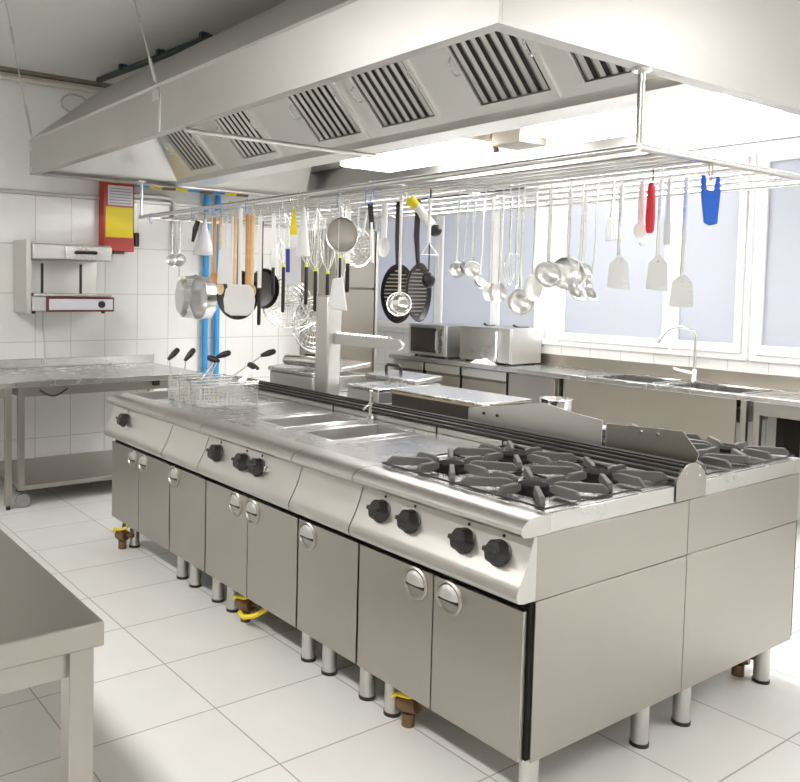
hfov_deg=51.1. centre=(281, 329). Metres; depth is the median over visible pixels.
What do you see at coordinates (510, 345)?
microwave
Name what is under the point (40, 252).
hood
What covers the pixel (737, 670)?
gas valve
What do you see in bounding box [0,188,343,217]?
trim
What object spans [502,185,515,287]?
whisk
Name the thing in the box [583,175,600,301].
ladle
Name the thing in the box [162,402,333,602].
base cabinet
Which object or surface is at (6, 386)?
work table
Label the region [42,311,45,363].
power cord
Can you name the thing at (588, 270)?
bowl
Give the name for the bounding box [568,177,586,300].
ladle
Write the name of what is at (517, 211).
whisk
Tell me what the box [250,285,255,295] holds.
spoon bowl
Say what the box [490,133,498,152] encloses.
pipe
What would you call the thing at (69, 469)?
shelf
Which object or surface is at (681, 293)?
turner
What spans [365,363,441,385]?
lid
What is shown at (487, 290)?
spoon bowl
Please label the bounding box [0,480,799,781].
floor
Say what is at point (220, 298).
frying pan
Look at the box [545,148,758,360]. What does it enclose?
window
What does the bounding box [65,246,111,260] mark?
hood
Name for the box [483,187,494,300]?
serving spoon
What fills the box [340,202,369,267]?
skimmer
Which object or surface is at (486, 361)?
folded cloth
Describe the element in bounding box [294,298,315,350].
wire bowl
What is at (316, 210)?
whisk
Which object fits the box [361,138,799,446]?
wall
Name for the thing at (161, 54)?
ceiling pipe
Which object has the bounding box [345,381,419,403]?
box
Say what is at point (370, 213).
can opener
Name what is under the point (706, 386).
sink basin
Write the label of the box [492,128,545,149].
junction box
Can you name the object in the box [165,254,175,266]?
bowl
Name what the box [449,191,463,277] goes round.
ladle
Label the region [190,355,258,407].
basket
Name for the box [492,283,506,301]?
spoon bowl
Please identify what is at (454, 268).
bowl
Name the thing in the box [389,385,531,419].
griddle plate
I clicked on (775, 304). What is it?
window
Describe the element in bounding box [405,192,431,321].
pan
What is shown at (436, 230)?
brush
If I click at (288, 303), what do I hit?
wire bowl
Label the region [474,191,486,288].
ladle
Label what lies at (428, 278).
cup
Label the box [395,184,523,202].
case
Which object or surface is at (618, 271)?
turner
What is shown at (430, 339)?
microwave
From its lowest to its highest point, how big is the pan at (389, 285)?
0.755 m
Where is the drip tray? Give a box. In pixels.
[31,293,111,296]
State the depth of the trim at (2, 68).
6.88 m
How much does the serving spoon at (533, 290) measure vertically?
0.606 m
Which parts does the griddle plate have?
hot plate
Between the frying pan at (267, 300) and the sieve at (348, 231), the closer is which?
the sieve at (348, 231)
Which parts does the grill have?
panel, plate, control panel, knob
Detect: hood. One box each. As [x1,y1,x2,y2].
[28,0,799,198]
[31,243,110,261]
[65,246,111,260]
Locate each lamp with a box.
[340,134,497,171]
[523,92,779,142]
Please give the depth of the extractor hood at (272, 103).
3.95 m
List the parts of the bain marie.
knob, door, leg, door handle, knob, door handle, knob, door, leg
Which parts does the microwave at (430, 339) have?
door, door handle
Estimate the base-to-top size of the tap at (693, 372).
0.446 m
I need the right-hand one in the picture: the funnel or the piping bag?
the piping bag
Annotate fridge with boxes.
[300,229,379,373]
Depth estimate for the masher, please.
4.49 m
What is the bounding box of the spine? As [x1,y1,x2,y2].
[230,376,705,501]
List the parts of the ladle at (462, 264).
handle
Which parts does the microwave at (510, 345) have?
door, door handle, control panel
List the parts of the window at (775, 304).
handle, pane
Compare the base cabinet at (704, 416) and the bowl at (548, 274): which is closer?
the bowl at (548, 274)
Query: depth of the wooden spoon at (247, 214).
5.72 m
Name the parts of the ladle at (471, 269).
handle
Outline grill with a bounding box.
[14,239,113,313]
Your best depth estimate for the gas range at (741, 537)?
3.23 m
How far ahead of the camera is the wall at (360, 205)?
10.11 m
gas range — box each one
[349,440,688,781]
[602,423,799,726]
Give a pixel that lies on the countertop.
(736, 385)
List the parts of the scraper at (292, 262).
blade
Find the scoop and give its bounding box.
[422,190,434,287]
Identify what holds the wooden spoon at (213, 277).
hanging from the rack
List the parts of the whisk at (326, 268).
handle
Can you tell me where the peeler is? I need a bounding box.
[645,169,654,232]
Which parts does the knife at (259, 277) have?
handle, blade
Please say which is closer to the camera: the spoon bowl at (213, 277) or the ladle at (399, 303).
the ladle at (399, 303)
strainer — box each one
[262,214,311,328]
[292,211,319,352]
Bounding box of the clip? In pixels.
[701,156,720,225]
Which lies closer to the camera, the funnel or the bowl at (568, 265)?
the bowl at (568, 265)
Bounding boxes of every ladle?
[165,215,175,266]
[172,215,185,265]
[387,185,411,315]
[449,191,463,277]
[460,190,469,274]
[463,189,479,277]
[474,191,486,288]
[507,183,533,315]
[534,177,561,287]
[554,178,584,289]
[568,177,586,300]
[581,182,591,281]
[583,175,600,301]
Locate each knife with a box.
[257,207,262,324]
[271,207,275,294]
[345,198,350,291]
[663,169,671,244]
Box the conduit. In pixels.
[134,193,176,253]
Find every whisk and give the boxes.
[270,207,284,278]
[276,204,291,311]
[302,202,314,304]
[307,214,323,271]
[308,202,324,310]
[320,199,334,294]
[333,200,345,277]
[335,204,353,278]
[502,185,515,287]
[509,184,519,288]
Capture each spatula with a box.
[217,213,233,283]
[227,208,233,286]
[328,193,346,310]
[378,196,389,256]
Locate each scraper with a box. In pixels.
[285,199,300,284]
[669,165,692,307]
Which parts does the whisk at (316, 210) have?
handle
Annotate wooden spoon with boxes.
[210,211,217,283]
[216,209,223,294]
[233,207,237,284]
[245,209,249,284]
[249,209,250,285]
[250,205,255,295]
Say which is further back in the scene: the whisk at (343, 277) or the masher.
the whisk at (343, 277)
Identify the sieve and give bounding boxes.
[325,193,357,251]
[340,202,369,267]
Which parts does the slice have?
blade, handle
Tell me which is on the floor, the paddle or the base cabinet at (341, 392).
the base cabinet at (341, 392)
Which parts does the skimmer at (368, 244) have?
handle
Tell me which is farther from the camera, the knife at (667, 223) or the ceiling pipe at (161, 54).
the ceiling pipe at (161, 54)
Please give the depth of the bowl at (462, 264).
4.56 m
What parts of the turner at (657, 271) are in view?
blade, handle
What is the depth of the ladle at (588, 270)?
4.17 m
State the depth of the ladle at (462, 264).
4.56 m
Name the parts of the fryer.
knob, door, door handle, leg, door handle, door, leg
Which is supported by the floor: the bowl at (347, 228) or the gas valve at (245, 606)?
the gas valve at (245, 606)
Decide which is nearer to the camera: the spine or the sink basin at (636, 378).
the spine
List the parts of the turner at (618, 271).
blade, handle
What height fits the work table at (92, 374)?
1.004 m
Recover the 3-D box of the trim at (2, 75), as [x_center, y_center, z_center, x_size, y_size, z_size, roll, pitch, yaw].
[-3.251,-2.031,5.963,5.800,0.044,0.044,-1,4,-34]
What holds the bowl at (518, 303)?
on the ladle at (518, 303)
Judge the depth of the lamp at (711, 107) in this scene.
4.30 m
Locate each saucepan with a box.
[175,266,196,318]
[190,216,217,319]
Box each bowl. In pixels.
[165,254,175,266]
[172,254,185,265]
[210,272,217,283]
[216,284,223,294]
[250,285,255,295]
[264,280,309,326]
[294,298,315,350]
[326,218,356,250]
[340,229,369,265]
[378,238,389,256]
[387,292,411,315]
[449,262,463,277]
[460,262,464,274]
[463,261,479,277]
[474,277,486,288]
[483,283,494,300]
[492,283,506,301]
[507,289,533,315]
[524,274,542,300]
[534,261,561,287]
[539,396,573,411]
[554,256,584,289]
[568,276,584,300]
[581,263,591,281]
[583,277,598,301]
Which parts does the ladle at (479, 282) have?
handle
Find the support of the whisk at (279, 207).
hanging from the rack
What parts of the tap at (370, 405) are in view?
tap stem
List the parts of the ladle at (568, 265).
handle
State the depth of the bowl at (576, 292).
3.95 m
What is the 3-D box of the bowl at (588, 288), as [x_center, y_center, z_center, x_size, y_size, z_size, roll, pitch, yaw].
[1.474,-0.192,3.910,0.075,0.116,0.125,2,3,25]
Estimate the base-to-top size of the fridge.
2.220 m
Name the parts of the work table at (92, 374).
leg, pull handle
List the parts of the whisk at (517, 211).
handle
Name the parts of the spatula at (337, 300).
cord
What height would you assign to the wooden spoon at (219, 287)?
0.625 m
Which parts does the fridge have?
door, door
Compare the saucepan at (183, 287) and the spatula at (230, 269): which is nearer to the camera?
the spatula at (230, 269)
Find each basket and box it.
[167,348,233,400]
[179,349,275,403]
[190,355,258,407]
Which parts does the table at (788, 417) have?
leg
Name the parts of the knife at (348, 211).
handle, blade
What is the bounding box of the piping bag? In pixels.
[295,198,309,256]
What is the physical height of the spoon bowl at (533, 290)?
0.136 m
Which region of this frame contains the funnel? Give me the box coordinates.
[193,218,212,255]
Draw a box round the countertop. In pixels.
[389,353,799,422]
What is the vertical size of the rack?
0.305 m
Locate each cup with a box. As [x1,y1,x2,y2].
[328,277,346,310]
[422,272,434,287]
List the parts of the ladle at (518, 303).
handle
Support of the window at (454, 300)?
in the wall at (768, 437)
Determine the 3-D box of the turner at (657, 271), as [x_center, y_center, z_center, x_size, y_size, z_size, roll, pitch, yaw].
[1.673,-0.444,3.630,0.108,0.551,0.033,1,3,0]
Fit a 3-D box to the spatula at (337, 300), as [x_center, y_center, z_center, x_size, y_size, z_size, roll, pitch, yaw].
[0.342,-0.461,4.883,0.112,0.694,0.040,1,3,0]
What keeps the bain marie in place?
on the floor
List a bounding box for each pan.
[217,214,257,319]
[254,216,278,308]
[268,353,370,390]
[380,192,409,322]
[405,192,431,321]
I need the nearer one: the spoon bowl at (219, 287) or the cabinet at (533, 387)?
the spoon bowl at (219, 287)
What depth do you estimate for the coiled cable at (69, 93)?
6.96 m
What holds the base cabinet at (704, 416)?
on the floor
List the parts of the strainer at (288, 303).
handle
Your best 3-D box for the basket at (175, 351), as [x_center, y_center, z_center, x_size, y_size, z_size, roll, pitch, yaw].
[-0.505,0.260,5.004,0.385,0.306,0.213,-1,4,-34]
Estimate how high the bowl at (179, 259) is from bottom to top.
0.104 m
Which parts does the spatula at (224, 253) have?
blade, handle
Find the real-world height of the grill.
0.595 m
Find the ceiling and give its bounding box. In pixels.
[0,0,285,83]
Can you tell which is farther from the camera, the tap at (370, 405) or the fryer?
the fryer
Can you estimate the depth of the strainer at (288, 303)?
6.40 m
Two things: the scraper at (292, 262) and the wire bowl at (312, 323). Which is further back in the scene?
the wire bowl at (312, 323)
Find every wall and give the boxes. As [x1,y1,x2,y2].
[0,71,344,479]
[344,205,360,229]
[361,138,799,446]
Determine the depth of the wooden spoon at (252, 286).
5.66 m
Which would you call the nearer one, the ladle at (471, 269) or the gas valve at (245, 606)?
the gas valve at (245, 606)
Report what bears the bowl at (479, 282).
on the ladle at (479, 282)
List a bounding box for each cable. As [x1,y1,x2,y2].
[4,0,32,150]
[60,93,85,111]
[133,0,158,101]
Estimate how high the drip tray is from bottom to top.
0.023 m
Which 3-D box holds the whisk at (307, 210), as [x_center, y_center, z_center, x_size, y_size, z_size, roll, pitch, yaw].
[0.165,-0.498,5.288,0.105,0.670,0.100,2,3,14]
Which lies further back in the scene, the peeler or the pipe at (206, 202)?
the pipe at (206, 202)
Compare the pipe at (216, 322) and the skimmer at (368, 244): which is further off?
the pipe at (216, 322)
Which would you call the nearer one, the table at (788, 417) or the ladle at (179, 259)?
the table at (788, 417)
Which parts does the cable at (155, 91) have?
fixing plate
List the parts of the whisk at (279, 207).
handle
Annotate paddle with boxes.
[223,200,254,315]
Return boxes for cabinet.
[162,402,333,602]
[289,433,503,700]
[340,391,391,404]
[393,358,560,403]
[561,379,748,444]
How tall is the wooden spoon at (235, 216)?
0.655 m
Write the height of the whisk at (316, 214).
0.468 m
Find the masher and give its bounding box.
[420,189,438,255]
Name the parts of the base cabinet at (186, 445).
door handle, door, leg, leg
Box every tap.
[362,390,374,419]
[655,325,697,381]
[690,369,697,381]
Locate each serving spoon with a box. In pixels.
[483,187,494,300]
[492,186,506,301]
[524,185,542,300]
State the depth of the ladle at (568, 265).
4.04 m
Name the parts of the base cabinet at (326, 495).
door handle, leg, door, leg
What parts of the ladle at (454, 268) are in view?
handle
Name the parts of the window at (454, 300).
sash, pane, sash, pane, pane, sash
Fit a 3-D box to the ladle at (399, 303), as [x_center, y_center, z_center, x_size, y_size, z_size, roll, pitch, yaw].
[0.647,-0.428,4.454,0.134,0.705,0.066,2,3,10]
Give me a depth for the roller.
5.42 m
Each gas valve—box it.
[113,523,134,549]
[233,595,266,622]
[391,691,431,727]
[731,657,752,676]
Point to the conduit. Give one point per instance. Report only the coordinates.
(151, 196)
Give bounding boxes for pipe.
[96,31,212,82]
[134,184,248,196]
[201,194,209,385]
[213,195,220,385]
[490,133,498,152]
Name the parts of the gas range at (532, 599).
knob, leg, door, knob, grate arm, door handle, grate arm, grate arm, door handle, grate arm, burner, grate arm, knob, grate arm, grate arm, grate arm, door, grate arm, grate arm, grate arm, grate arm, knob, grate arm, grate arm, grate arm, burner, grate arm, grate arm, leg, grate arm, burner, grate arm, grate arm, grate arm, grate arm, grate arm, grate arm, grate arm, grate arm, grate arm, grate arm, burner, grate arm, grate arm, grate arm, leg, grate arm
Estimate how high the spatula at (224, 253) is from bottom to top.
0.545 m
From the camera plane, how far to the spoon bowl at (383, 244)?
4.81 m
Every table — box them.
[0,354,203,507]
[0,377,15,509]
[0,529,103,781]
[752,402,799,457]
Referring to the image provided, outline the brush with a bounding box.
[404,192,441,235]
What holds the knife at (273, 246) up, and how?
hanging from the rack
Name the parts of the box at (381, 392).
box lid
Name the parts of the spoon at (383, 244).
handle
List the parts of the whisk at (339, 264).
handle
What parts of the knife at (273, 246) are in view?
handle, blade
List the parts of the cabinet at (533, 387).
door, door, door, motor panel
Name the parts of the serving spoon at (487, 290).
handle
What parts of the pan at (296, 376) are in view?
pan lid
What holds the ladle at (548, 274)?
hanging from the rack
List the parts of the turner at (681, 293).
blade, handle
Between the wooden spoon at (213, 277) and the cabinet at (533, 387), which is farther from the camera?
the cabinet at (533, 387)
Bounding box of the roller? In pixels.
[283,354,343,368]
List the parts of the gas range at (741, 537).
splash guard, leg, grate arm, grate arm, grate arm, grate arm, grate arm, grate arm, grate arm, grate arm, grate arm, burner, grate arm, grate arm, grate arm, leg, grate arm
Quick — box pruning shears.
[191,212,199,241]
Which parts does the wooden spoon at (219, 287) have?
handle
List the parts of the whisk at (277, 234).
handle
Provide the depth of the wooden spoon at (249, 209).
5.85 m
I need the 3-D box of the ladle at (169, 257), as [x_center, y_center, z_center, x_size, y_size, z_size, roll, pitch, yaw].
[-0.882,-0.719,6.675,0.112,0.415,0.057,1,3,0]
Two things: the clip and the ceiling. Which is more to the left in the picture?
the ceiling
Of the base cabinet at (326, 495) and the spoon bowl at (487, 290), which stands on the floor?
the base cabinet at (326, 495)
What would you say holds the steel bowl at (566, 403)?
on the griddle
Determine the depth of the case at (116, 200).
7.18 m
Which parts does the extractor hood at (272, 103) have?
panel, panel, filter handle, filter handle, panel, filter handle, filter handle, filter frame, filter handle, filter handle, filter handle, panel, panel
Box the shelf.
[0,450,111,490]
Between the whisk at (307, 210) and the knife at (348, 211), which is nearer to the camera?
the knife at (348, 211)
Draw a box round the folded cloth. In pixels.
[470,358,496,364]
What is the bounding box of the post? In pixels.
[315,295,403,396]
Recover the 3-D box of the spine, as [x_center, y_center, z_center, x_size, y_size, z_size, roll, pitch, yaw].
[0.586,0.460,4.288,0.196,0.132,3.196,-1,4,-34]
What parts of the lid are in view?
lid handle, pan lid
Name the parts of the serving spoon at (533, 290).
handle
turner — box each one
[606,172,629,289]
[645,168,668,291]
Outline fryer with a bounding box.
[104,387,292,579]
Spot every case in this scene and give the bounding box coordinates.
[99,181,138,253]
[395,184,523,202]
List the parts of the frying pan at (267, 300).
handle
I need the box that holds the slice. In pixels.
[605,173,617,241]
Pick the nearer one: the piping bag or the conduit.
the piping bag
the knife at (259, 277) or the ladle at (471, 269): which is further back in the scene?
the knife at (259, 277)
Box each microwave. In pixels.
[409,323,463,357]
[459,325,541,364]
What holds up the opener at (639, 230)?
hanging from the rack
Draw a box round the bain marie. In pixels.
[197,410,434,662]
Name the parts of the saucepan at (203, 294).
handle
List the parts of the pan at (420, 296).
handle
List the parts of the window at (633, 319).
pane, sash, pane, sash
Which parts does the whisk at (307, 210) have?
handle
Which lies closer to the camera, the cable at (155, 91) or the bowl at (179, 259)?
the cable at (155, 91)
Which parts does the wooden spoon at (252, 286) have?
handle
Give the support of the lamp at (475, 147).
attached to the extractor hood at (272, 103)
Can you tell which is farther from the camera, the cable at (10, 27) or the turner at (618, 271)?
the cable at (10, 27)
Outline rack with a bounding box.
[137,66,799,228]
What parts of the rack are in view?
hanger post, rail, cross rail, rail, rail, rail, rail, rail, cross rail, rail, rail, rail, rail, rail, hanger post, rail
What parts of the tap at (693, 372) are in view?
lever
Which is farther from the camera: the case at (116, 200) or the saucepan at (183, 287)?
the case at (116, 200)
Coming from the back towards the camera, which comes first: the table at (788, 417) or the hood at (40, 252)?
the hood at (40, 252)
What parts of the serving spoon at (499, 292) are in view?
handle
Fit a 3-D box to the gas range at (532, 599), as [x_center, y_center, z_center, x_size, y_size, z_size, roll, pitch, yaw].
[0.861,1.000,3.065,0.939,1.010,0.794,-1,4,-34]
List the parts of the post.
post, serrated arm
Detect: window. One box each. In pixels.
[373,185,549,343]
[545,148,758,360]
[739,143,799,364]
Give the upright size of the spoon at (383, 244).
0.375 m
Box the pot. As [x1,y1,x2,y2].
[190,275,217,319]
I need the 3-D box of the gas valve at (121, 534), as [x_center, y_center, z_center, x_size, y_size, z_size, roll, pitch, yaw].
[-0.978,1.267,5.111,0.168,0.195,0.084,4,4,41]
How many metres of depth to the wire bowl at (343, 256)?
5.23 m
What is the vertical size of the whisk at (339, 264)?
0.575 m
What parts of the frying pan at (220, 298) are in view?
handle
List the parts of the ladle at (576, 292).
handle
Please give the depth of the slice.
3.82 m
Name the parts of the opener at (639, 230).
handle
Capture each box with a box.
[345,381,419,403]
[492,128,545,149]
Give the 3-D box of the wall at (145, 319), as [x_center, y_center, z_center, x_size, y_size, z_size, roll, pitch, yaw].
[-2.546,-0.438,6.659,7.700,3.380,0.120,-1,4,-34]
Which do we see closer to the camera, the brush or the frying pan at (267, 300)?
the brush
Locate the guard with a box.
[468,403,602,444]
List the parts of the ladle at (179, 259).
handle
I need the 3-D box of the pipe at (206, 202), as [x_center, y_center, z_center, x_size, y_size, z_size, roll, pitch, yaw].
[-0.722,-0.026,7.795,0.056,2.500,0.058,-1,4,-34]
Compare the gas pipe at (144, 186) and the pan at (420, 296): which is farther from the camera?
the gas pipe at (144, 186)
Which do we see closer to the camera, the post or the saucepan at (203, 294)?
the post
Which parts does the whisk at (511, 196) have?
handle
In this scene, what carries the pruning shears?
hanging from the rack
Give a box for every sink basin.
[603,375,672,382]
[672,383,767,422]
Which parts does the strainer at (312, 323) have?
handle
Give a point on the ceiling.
(81, 39)
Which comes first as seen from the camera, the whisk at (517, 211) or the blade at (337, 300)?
the whisk at (517, 211)
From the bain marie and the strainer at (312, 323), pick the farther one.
the strainer at (312, 323)
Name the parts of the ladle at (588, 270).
handle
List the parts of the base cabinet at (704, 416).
leg, leg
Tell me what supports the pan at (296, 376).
on the base cabinet at (341, 392)
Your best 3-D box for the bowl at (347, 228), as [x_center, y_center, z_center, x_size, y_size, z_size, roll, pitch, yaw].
[0.348,-0.563,4.889,0.194,0.194,0.083,0,3,-15]
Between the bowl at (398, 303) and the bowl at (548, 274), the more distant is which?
the bowl at (398, 303)
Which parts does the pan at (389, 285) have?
handle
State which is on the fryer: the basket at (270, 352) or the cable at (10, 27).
the basket at (270, 352)
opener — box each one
[361,196,374,262]
[633,170,646,245]
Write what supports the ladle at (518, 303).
hanging from the rack
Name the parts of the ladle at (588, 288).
handle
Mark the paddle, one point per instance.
(239, 300)
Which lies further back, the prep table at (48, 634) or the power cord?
the power cord
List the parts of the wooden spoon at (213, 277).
handle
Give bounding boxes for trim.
[0,66,112,87]
[0,73,102,92]
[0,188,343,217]
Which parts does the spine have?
plate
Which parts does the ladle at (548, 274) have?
handle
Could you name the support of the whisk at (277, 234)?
hanging from the rack
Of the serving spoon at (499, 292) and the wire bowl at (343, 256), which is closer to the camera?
the serving spoon at (499, 292)
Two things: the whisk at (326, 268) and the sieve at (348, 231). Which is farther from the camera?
the whisk at (326, 268)
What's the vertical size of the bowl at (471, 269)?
0.096 m
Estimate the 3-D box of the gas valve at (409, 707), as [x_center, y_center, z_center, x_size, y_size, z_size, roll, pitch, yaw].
[0.494,1.400,3.094,0.168,0.195,0.084,4,4,41]
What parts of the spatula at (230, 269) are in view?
blade, handle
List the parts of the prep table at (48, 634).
leg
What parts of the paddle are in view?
blade, handle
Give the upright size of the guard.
0.192 m
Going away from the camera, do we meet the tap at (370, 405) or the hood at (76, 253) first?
the tap at (370, 405)
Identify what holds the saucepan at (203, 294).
hanging from the rack
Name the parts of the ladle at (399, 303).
handle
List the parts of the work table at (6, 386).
leg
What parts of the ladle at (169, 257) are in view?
handle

